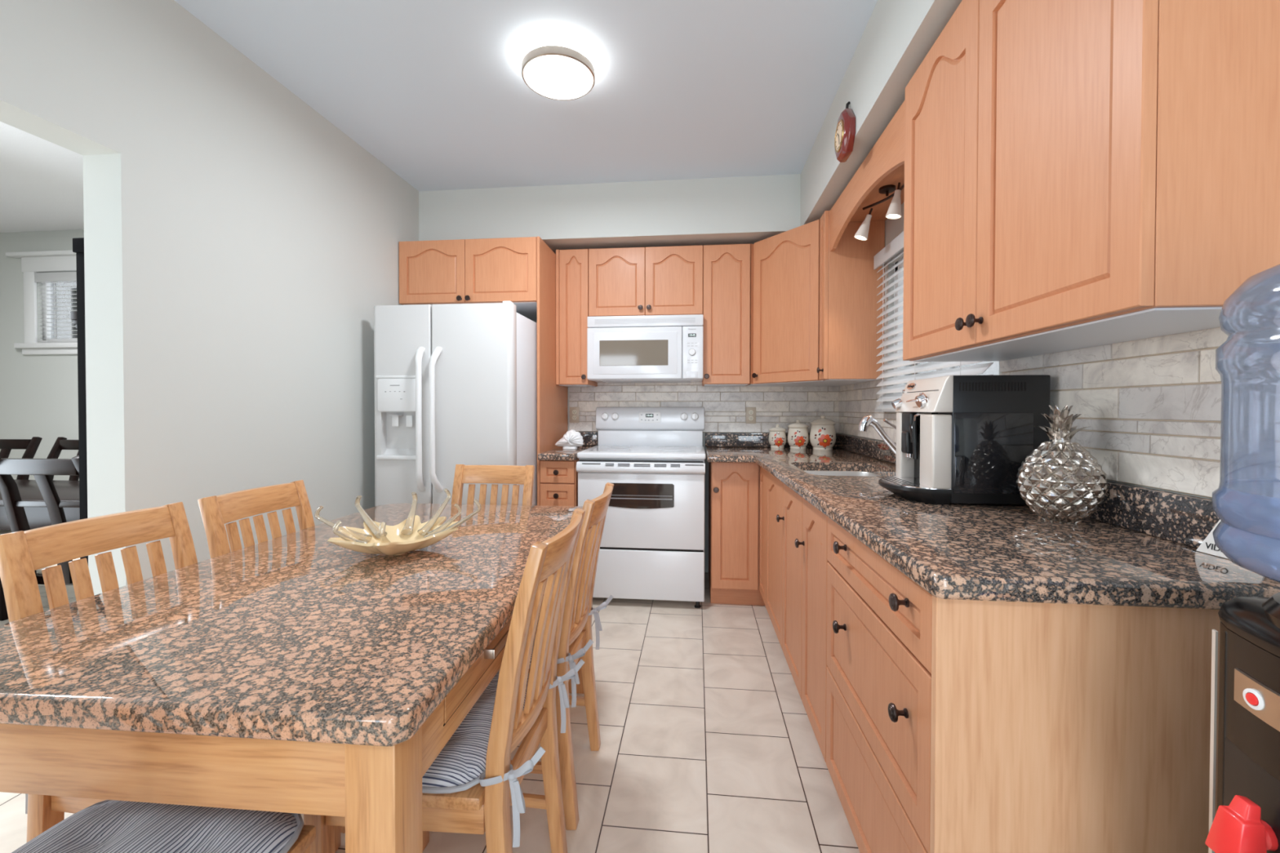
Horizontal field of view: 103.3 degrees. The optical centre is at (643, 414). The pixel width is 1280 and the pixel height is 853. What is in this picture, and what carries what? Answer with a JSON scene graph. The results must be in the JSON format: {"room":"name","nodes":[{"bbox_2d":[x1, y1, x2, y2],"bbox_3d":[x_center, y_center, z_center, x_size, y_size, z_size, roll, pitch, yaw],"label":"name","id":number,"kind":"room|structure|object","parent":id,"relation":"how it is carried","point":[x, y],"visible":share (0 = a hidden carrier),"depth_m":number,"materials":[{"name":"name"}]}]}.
{"room":"kitchen","nodes":[
{"label":"kitchen","id":0,"kind":"room"},
{"bbox_2d":[0,229,84,480],"bbox_3d":[-3.701,-0.181,4.016,4.200,2.620,0.120,0,1,6],"label":"wall","id":1,"kind":"structure","parent":0,"point":[39,393],"depth_m":4.08,"materials":[{"name":"grey paint"}]},
{"bbox_2d":[5,249,77,355],"bbox_3d":[-4.465,-0.886,3.997,1.220,0.810,0.060,0,1,6],"label":"trim","id":2,"kind":"structure","parent":1,"relation":"attached to","point":[32,262],"depth_m":4.04,"materials":[{"name":"white"}]},
{"bbox_2d":[41,280,77,340],"bbox_3d":[-4.455,-0.858,4.096,0.826,0.576,0.080,0,1,6],"label":"window","id":3,"kind":"structure","parent":1,"relation":"in","point":[64,333],"depth_m":4.10,"materials":[{"name":"white"}]},
{"bbox_2d":[34,271,77,342],"bbox_3d":[-4.462,-0.853,4.024,0.776,0.553,0.060,0,1,6],"label":"window blind","id":4,"kind":"object","parent":3,"relation":"attached to","point":[60,277],"visible":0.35,"depth_m":4.03,"materials":[{"name":"white plastic"}]},
{"bbox_2d":[0,121,84,232],"bbox_3d":[-3.968,-1.487,1.438,4.200,0.100,5.270,0,1,6],"label":"ceiling","id":5,"kind":"structure","parent":0,"point":[42,180],"depth_m":3.21,"materials":[{"name":"white paint"}]},
{"bbox_2d":[0,0,418,595],"bbox_3d":[-1.868,-0.146,0.687,0.140,2.642,6.380,0,1,6],"label":"wall","id":6,"kind":"structure","parent":0,"point":[241,247],"depth_m":1.92,"materials":[{"name":"grey paint"}]},
{"bbox_2d":[418,0,961,253],"bbox_3d":[-0.224,-1.306,1.957,2.860,0.350,3.480,0,1,6],"label":"soffit","id":7,"kind":"structure","parent":6,"relation":"attached to","point":[898,35],"depth_m":3.20,"materials":[{"name":"grey paint"}]},
{"bbox_2d":[834,101,855,162],"bbox_3d":[0.846,-1.202,2.133,0.049,0.233,0.170,0,1,6],"label":"wall ornament","id":8,"kind":"object","parent":7,"relation":"attached to","point":[845,134],"visible":1,"depth_m":2.08,"materials":[{"name":"red paint"}]},
{"bbox_2d":[0,572,860,852],"bbox_3d":[-1.344,1.227,0.635,9.600,0.100,6.550,0,1,6],"label":"floor","id":9,"kind":"structure","parent":0,"point":[709,744],"depth_m":1.75,"materials":[{"name":"beige tile"}]},
{"bbox_2d":[0,436,42,479],"bbox_3d":[-4.317,0.646,3.170,0.460,0.990,0.577,0,1,4],"label":"dining chair","id":10,"kind":"object","parent":9,"relation":"on","point":[31,446],"visible":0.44,"depth_m":3.40,"materials":[{"name":"brown wood"}]},
{"bbox_2d":[0,436,79,621],"bbox_3d":[-3.746,0.648,3.110,0.460,0.990,0.577,0,1,8],"label":"dining chair","id":11,"kind":"object","parent":9,"relation":"on","point":[61,443],"visible":0.14,"depth_m":3.34,"materials":[{"name":"brown wood"}]},
{"bbox_2d":[0,455,79,585],"bbox_3d":[-2.505,0.659,2.380,0.460,0.990,0.577,0,1,4],"label":"dining chair","id":12,"kind":"object","parent":9,"relation":"on","point":[41,469],"visible":0.26,"depth_m":2.15,"materials":[{"name":"brown wood"}]},
{"bbox_2d":[0,479,79,530],"bbox_3d":[-3.556,0.775,2.786,2.050,0.742,0.620,0,1,6],"label":"table","id":13,"kind":"object","parent":9,"relation":"on","point":[28,490],"visible":0.04,"depth_m":2.50,"materials":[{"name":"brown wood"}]},
{"bbox_2d":[70,237,88,564],"bbox_3d":[-1.902,0.263,2.169,0.210,1.785,0.762,0,1,6],"label":"bookcase","id":14,"kind":"object","parent":9,"relation":"on","point":[78,316],"visible":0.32,"depth_m":1.80,"materials":[{"name":"black laminate"}]},
{"bbox_2d":[0,502,341,852],"bbox_3d":[-1.080,0.707,1.196,0.503,0.929,0.410,0,1,6],"label":"dining chair","id":15,"kind":"object","parent":9,"relation":"on","point":[22,553],"visible":0.29,"depth_m":1.15,"materials":[{"name":"brown wood"}]},
{"bbox_2d":[25,794,27,813],"bbox_3d":[-1.068,0.730,1.195,0.489,0.189,0.436,0,1,6],"label":"seat cushion","id":16,"kind":"object","parent":15,"relation":"on","point":[26,795],"visible":0.02,"depth_m":1.05,"materials":[{"name":"grey fabric"}]},
{"bbox_2d":[197,480,345,833],"bbox_3d":[-1.035,0.701,1.624,0.503,0.929,0.410,0,1,6],"label":"dining chair","id":17,"kind":"object","parent":9,"relation":"on","point":[216,511],"visible":0.28,"depth_m":1.61,"materials":[{"name":"brown wood"}]},
{"bbox_2d":[0,502,583,852],"bbox_3d":[-0.739,0.785,1.484,0.955,0.763,1.504,0,1,5],"label":"dining table","id":18,"kind":"object","parent":9,"relation":"on","point":[300,672],"visible":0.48,"depth_m":0.82,"materials":[{"name":"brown stone"}]},
{"bbox_2d":[315,488,481,555],"bbox_3d":[-0.737,0.322,1.505,0.365,0.163,0.389,-1,1,-42],"label":"glass bowl","id":19,"kind":"object","parent":18,"relation":"on","point":[410,535],"visible":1,"depth_m":1.50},
{"bbox_2d":[287,824,315,852],"bbox_3d":[-0.809,0.714,0.669,0.410,0.929,0.503,0,1,6],"label":"dining chair","id":20,"kind":"object","parent":9,"relation":"on","point":[307,836],"visible":0.17,"depth_m":0.88,"materials":[{"name":"brown wood"}]},
{"bbox_2d":[11,800,303,852],"bbox_3d":[-0.807,0.738,0.681,0.436,0.189,0.489,0,1,6],"label":"seat cushion","id":21,"kind":"object","parent":20,"relation":"on","point":[107,826],"visible":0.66,"depth_m":0.83,"materials":[{"name":"grey fabric"}]},
{"bbox_2d":[303,507,585,852],"bbox_3d":[-0.402,0.708,1.163,0.503,0.929,0.410,0,1,6],"label":"dining chair","id":22,"kind":"object","parent":9,"relation":"on","point":[477,809],"visible":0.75,"depth_m":1.01,"materials":[{"name":"brown wood"}]},
{"bbox_2d":[422,659,584,847],"bbox_3d":[-0.414,0.732,1.164,0.489,0.189,0.436,0,1,6],"label":"seat cushion","id":23,"kind":"object","parent":22,"relation":"on","point":[460,765],"visible":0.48,"depth_m":1.00,"materials":[{"name":"grey fabric"}]},
{"bbox_2d":[373,301,537,506],"bbox_3d":[-1.052,0.256,3.107,0.792,1.737,0.886,0,1,6],"label":"refrigerator","id":24,"kind":"object","parent":9,"relation":"on","point":[455,384],"visible":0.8,"depth_m":2.73,"materials":[{"name":"white metal"}]},
{"bbox_2d":[451,464,534,505],"bbox_3d":[-0.704,0.695,2.109,0.410,0.929,0.503,0,1,6],"label":"dining chair","id":25,"kind":"object","parent":9,"relation":"on","point":[504,474],"visible":0.29,"depth_m":2.31,"materials":[{"name":"brown wood"}]},
{"bbox_2d":[537,236,568,505],"bbox_3d":[-0.605,0.027,3.421,0.017,2.228,0.678,0,1,6],"label":"cabinet end panel","id":26,"kind":"object","parent":9,"relation":"on","point":[552,397],"visible":0.4,"depth_m":3.24,"materials":[{"name":"brown wood"}]},
{"bbox_2d":[499,482,613,830],"bbox_3d":[-0.354,0.702,1.617,0.503,0.929,0.410,0,1,6],"label":"dining chair","id":27,"kind":"object","parent":9,"relation":"on","point":[576,628],"visible":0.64,"depth_m":1.48,"materials":[{"name":"brown wood"}]},
{"bbox_2d":[528,595,613,707],"bbox_3d":[-0.366,0.726,1.619,0.489,0.189,0.436,0,1,6],"label":"seat cushion","id":28,"kind":"object","parent":27,"relation":"on","point":[581,652],"visible":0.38,"depth_m":1.43,"materials":[{"name":"grey fabric"}]},
{"bbox_2d":[540,458,578,506],"bbox_3d":[-0.489,0.706,3.393,0.222,0.872,0.722,0,1,6],"label":"base cabinet","id":29,"kind":"object","parent":9,"relation":"on","point":[558,478],"visible":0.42,"depth_m":3.06,"materials":[{"name":"brown wood"}]},
{"bbox_2d":[537,431,597,460],"bbox_3d":[-0.486,0.200,3.389,0.225,0.138,0.723,0,1,6],"label":"countertop","id":30,"kind":"structure","parent":29,"relation":"on","point":[590,438],"depth_m":3.16,"materials":[{"name":"black stone"}]},
{"bbox_2d":[555,429,583,449],"bbox_3d":[-0.491,0.162,3.352,0.194,0.132,0.097,0,1,6],"label":"seashell ornament","id":31,"kind":"object","parent":30,"relation":"on","point":[571,439],"visible":1,"depth_m":3.32,"materials":[{"name":"white ceramic"}]},
{"bbox_2d":[576,407,706,608],"bbox_3d":[0.015,0.546,3.318,0.772,1.195,0.702,0,1,6],"label":"stove","id":32,"kind":"object","parent":9,"relation":"on","point":[652,545],"visible":0.98,"depth_m":3.00,"materials":[{"name":"white metal"}]},
{"bbox_2d":[577,445,706,459],"bbox_3d":[0.012,0.241,3.287,0.770,0.036,0.587,0,1,6],"label":"cooktop","id":33,"kind":"object","parent":32,"relation":"in","point":[597,452],"depth_m":3.03,"materials":[{"name":"white metal"}]},
{"bbox_2d":[708,462,766,605],"bbox_3d":[0.870,0.711,3.154,0.900,0.872,0.883,0,1,6],"label":"base cabinet","id":34,"kind":"object","parent":9,"relation":"on","point":[737,491],"visible":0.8,"depth_m":3.00,"materials":[{"name":"brown wood"}]},
{"bbox_2d":[705,432,1279,609],"bbox_3d":[0.764,0.217,2.208,0.936,0.138,2.810,0,1,6],"label":"countertop","id":35,"kind":"structure","parent":34,"relation":"on","point":[1138,548],"depth_m":1.03,"materials":[{"name":"black stone"}]},
{"bbox_2d":[768,424,786,448],"bbox_3d":[0.932,0.147,3.524,0.122,0.162,0.123,0,1,6],"label":"canister","id":36,"kind":"object","parent":35,"relation":"on","point":[777,436],"visible":1,"depth_m":3.48,"materials":[{"name":"beige ceramic"}]},
{"bbox_2d":[771,432,784,448],"bbox_3d":[0.924,0.174,3.473,0.085,0.106,0.021,0,1,6],"label":"print","id":37,"kind":"object","parent":36,"relation":"attached to","point":[777,438],"depth_m":3.47,"materials":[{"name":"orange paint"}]},
{"bbox_2d":[787,419,808,448],"bbox_3d":[1.053,0.131,3.448,0.140,0.195,0.141,0,1,6],"label":"canister","id":38,"kind":"object","parent":35,"relation":"on","point":[797,434],"visible":1,"depth_m":3.40,"materials":[{"name":"beige ceramic"}]},
{"bbox_2d":[791,430,806,448],"bbox_3d":[1.041,0.164,3.390,0.097,0.122,0.022,0,1,10],"label":"print","id":39,"kind":"object","parent":38,"relation":"attached to","point":[798,437],"depth_m":3.39,"materials":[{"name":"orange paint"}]},
{"bbox_2d":[809,415,835,449],"bbox_3d":[1.194,0.117,3.370,0.166,0.226,0.167,0,1,6],"label":"canister","id":40,"kind":"object","parent":35,"relation":"on","point":[822,433],"visible":1,"depth_m":3.31,"materials":[{"name":"beige ceramic"}]},
{"bbox_2d":[814,427,832,448],"bbox_3d":[1.177,0.153,3.302,0.115,0.145,0.025,0,1,13],"label":"print","id":41,"kind":"object","parent":40,"relation":"attached to","point":[823,436],"depth_m":3.30,"materials":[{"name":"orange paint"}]},
{"bbox_2d":[803,470,880,476],"bbox_3d":[0.906,0.378,2.298,0.419,0.182,0.534,0,1,6],"label":"sink","id":42,"kind":"object","parent":35,"relation":"in","point":[815,473],"visible":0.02,"depth_m":2.54,"materials":[{"name":"silver metal"}]},
{"bbox_2d":[857,414,896,454],"bbox_3d":[1.077,0.122,2.253,0.234,0.244,0.056,0,1,0],"label":"faucet","id":43,"kind":"object","parent":35,"relation":"on","point":[867,420],"visible":0.34,"depth_m":2.24,"materials":[{"name":"silver metal"}]},
{"bbox_2d":[876,374,1050,505],"bbox_3d":[0.934,0.071,1.545,0.398,0.366,0.282,0,1,6],"label":"coffee machine","id":44,"kind":"object","parent":35,"relation":"on","point":[961,439],"visible":0.99,"depth_m":1.41,"materials":[{"name":"black plastic"}]},
{"bbox_2d":[878,478,951,505],"bbox_3d":[0.807,0.231,1.563,0.143,0.045,0.272,0,1,6],"label":"drip tray","id":45,"kind":"object","parent":44,"relation":"on","point":[917,490],"depth_m":1.46,"materials":[{"name":"black plastic"}]},
{"bbox_2d":[1016,405,1108,524],"bbox_3d":[1.018,0.117,1.237,0.174,0.281,0.174,0,1,23],"label":"ornament","id":46,"kind":"object","parent":35,"relation":"on","point":[1060,481],"visible":1,"depth_m":1.20,"materials":[{"name":"silver metal"}]},
{"bbox_2d":[1195,493,1279,558],"bbox_3d":[1.072,0.198,0.911,0.021,0.129,0.123,0,1,0],"label":"printed card","id":47,"kind":"object","parent":35,"relation":"on","point":[1207,546],"visible":0.18,"depth_m":0.95,"materials":[{"name":"white paper"}]},
{"bbox_2d":[765,471,802,699],"bbox_3d":[0.896,0.722,2.270,0.617,0.872,0.877,0,1,5],"label":"base cabinet","id":48,"kind":"object","parent":9,"relation":"on","point":[784,522],"visible":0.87,"depth_m":2.19,"materials":[{"name":"brown wood"}]},
{"bbox_2d":[795,497,829,762],"bbox_3d":[0.841,0.730,1.667,0.617,0.872,0.330,0,1,5],"label":"base cabinet","id":49,"kind":"object","parent":9,"relation":"on","point":[815,522],"visible":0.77,"depth_m":1.68,"materials":[{"name":"brown wood"}]},
{"bbox_2d":[826,516,1220,852],"bbox_3d":[0.796,0.737,1.163,0.617,0.872,0.677,0,1,5],"label":"base cabinet","id":50,"kind":"object","parent":9,"relation":"on","point":[953,726],"visible":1,"depth_m":0.84,"materials":[{"name":"brown wood"}]},
{"bbox_2d":[1204,592,1279,852],"bbox_3d":[0.826,0.692,0.506,0.367,0.978,0.279,0,1,6],"label":"water cooler","id":51,"kind":"object","parent":9,"relation":"on","point":[1246,820],"visible":1,"depth_m":0.58,"materials":[{"name":"black plastic"}]},
{"bbox_2d":[1212,263,1279,582],"bbox_3d":[0.769,0.024,0.503,0.270,0.386,0.270,0,1,6],"label":"water bottle","id":52,"kind":"object","parent":51,"relation":"on","point":[1249,379],"visible":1,"depth_m":0.63,"materials":[{"name":"blue plastic"}]},
{"bbox_2d":[174,0,877,191],"bbox_3d":[0.809,-1.510,0.388,5.280,0.100,6.580,0,1,6],"label":"ceiling","id":53,"kind":"structure","parent":0,"point":[436,91],"depth_m":2.25,"materials":[{"name":"white paint"}]},
{"bbox_2d":[521,40,595,100],"bbox_3d":[-0.355,-1.435,2.120,0.302,0.098,0.302,0,1,6],"label":"ceiling lamp","id":54,"kind":"object","parent":53,"relation":"attached to","point":[554,69],"visible":1,"depth_m":2.06,"materials":[{"name":"white glass"}]},
{"bbox_2d":[533,320,787,572],"bbox_3d":[-0.033,-0.183,3.752,3.150,2.642,0.100,0,1,6],"label":"wall","id":55,"kind":"structure","parent":0,"point":[706,475],"depth_m":3.66,"materials":[{"name":"grey paint"}]},
{"bbox_2d":[399,236,537,320],"bbox_3d":[-1.057,-0.891,3.437,0.886,0.394,0.702,0,1,6],"label":"upper cabinet","id":56,"kind":"object","parent":55,"relation":"attached to","point":[479,270],"visible":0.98,"depth_m":3.12,"materials":[{"name":"brown wood"}]},
{"bbox_2d":[569,407,579,422],"bbox_3d":[-0.510,0.000,3.740,0.072,0.116,0.009,0,1,6],"label":"wall outlet","id":57,"kind":"object","parent":55,"relation":"attached to","point":[574,411],"visible":1,"depth_m":3.74,"materials":[{"name":"beige plastic"}]},
{"bbox_2d":[555,248,597,386],"bbox_3d":[-0.466,-0.660,3.559,0.222,0.915,0.357,0,1,6],"label":"upper cabinet","id":58,"kind":"object","parent":55,"relation":"attached to","point":[571,265],"visible":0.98,"depth_m":3.42,"materials":[{"name":"brown wood"}]},
{"bbox_2d":[588,244,702,316],"bbox_3d":[0.026,-0.888,3.505,0.764,0.457,0.357,0,1,6],"label":"upper cabinet","id":59,"kind":"object","parent":55,"relation":"attached to","point":[650,280],"visible":0.99,"depth_m":3.36,"materials":[{"name":"brown wood"}]},
{"bbox_2d":[586,314,703,382],"bbox_3d":[0.025,-0.441,3.491,0.764,0.424,0.390,0,1,6],"label":"microwave","id":60,"kind":"object","parent":59,"relation":"attached to","point":[643,348],"visible":1,"depth_m":3.31,"materials":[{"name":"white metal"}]},
{"bbox_2d":[568,382,839,433],"bbox_3d":[0.413,-0.077,3.651,1.940,0.408,0.010,0,1,6],"label":"backsplash","id":61,"kind":"structure","parent":55,"relation":"attached to","point":[725,407],"depth_m":3.63,"materials":[{"name":"tile"}]},
{"bbox_2d":[702,244,750,386],"bbox_3d":[0.558,-0.657,3.452,0.306,0.915,0.357,0,1,6],"label":"upper cabinet","id":62,"kind":"object","parent":55,"relation":"attached to","point":[726,267],"visible":0.99,"depth_m":3.31,"materials":[{"name":"brown wood"}]},
{"bbox_2d":[746,407,755,423],"bbox_3d":[0.765,0.004,3.606,0.072,0.116,0.009,0,1,6],"label":"wall outlet","id":63,"kind":"object","parent":55,"relation":"attached to","point":[750,411],"visible":1,"depth_m":3.60,"materials":[{"name":"beige plastic"}]},
{"bbox_2d":[840,201,1212,499],"bbox_3d":[1.272,-0.156,1.815,0.150,2.642,3.480,0,1,6],"label":"wall","id":64,"kind":"structure","parent":0,"point":[893,227],"depth_m":2.66,"materials":[{"name":"grey paint"}]},
{"bbox_2d":[746,219,873,386],"bbox_3d":[1.017,-0.654,3.223,0.650,0.915,0.717,0,1,6],"label":"upper cabinet","id":65,"kind":"object","parent":64,"relation":"attached to","point":[784,266],"visible":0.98,"depth_m":3.06,"materials":[{"name":"brown wood"}]},
{"bbox_2d":[816,210,884,381],"bbox_3d":[1.125,-0.648,2.784,0.343,0.915,0.116,0,1,6],"label":"upper cabinet","id":66,"kind":"object","parent":64,"relation":"attached to","point":[849,282],"visible":0.99,"depth_m":2.73,"materials":[{"name":"brown wood"}]},
{"bbox_2d":[838,378,885,440],"bbox_3d":[1.328,-0.031,3.118,0.010,0.333,0.860,0,1,6],"label":"backsplash","id":67,"kind":"structure","parent":64,"relation":"attached to","point":[857,401],"depth_m":3.10,"materials":[{"name":"tile"}]},
{"bbox_2d":[830,99,905,251],"bbox_3d":[1.095,-0.987,2.195,0.284,0.222,1.048,0,1,6],"label":"window valance","id":68,"kind":"object","parent":64,"relation":"attached to","point":[884,165],"visible":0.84,"depth_m":2.21,"materials":[{"name":"brown wood"}]},
{"bbox_2d":[853,182,904,239],"bbox_3d":[1.092,-0.938,2.294,0.106,0.188,0.385,0,1,-7],"label":"light","id":69,"kind":"object","parent":68,"relation":"attached to","point":[894,211],"visible":0.98,"depth_m":2.29,"materials":[{"name":"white metal"}]},
{"bbox_2d":[884,412,896,443],"bbox_3d":[1.229,0.071,2.180,0.010,0.153,1.030,0,1,6],"label":"trim","id":70,"kind":"structure","parent":64,"relation":"attached to","point":[890,431],"depth_m":2.59,"materials":[{"name":"tile"}]},
{"bbox_2d":[893,257,999,393],"bbox_3d":[1.294,-0.415,2.167,0.060,0.756,0.996,0,1,6],"label":"window","id":71,"kind":"structure","parent":64,"relation":"in","point":[993,369],"depth_m":2.61,"materials":[{"name":"white"}]},
{"bbox_2d":[873,231,993,412],"bbox_3d":[1.195,-0.422,2.177,0.060,0.823,1.016,0,1,6],"label":"window blind","id":72,"kind":"object","parent":71,"relation":"attached to","point":[895,248],"visible":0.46,"depth_m":2.44,"materials":[{"name":"white plastic"}]},
{"bbox_2d":[902,0,1279,361],"bbox_3d":[0.961,-0.628,1.224,0.343,0.915,0.917,0,1,6],"label":"upper cabinet","id":73,"kind":"object","parent":64,"relation":"attached to","point":[1079,174],"visible":1,"depth_m":0.92,"materials":[{"name":"brown wood"}]},
{"bbox_2d":[1000,317,1279,509],"bbox_3d":[1.128,-0.006,1.214,0.010,0.333,0.910,0,1,6],"label":"backsplash","id":74,"kind":"structure","parent":64,"relation":"attached to","point":[1152,406],"depth_m":1.11,"materials":[{"name":"tile"}]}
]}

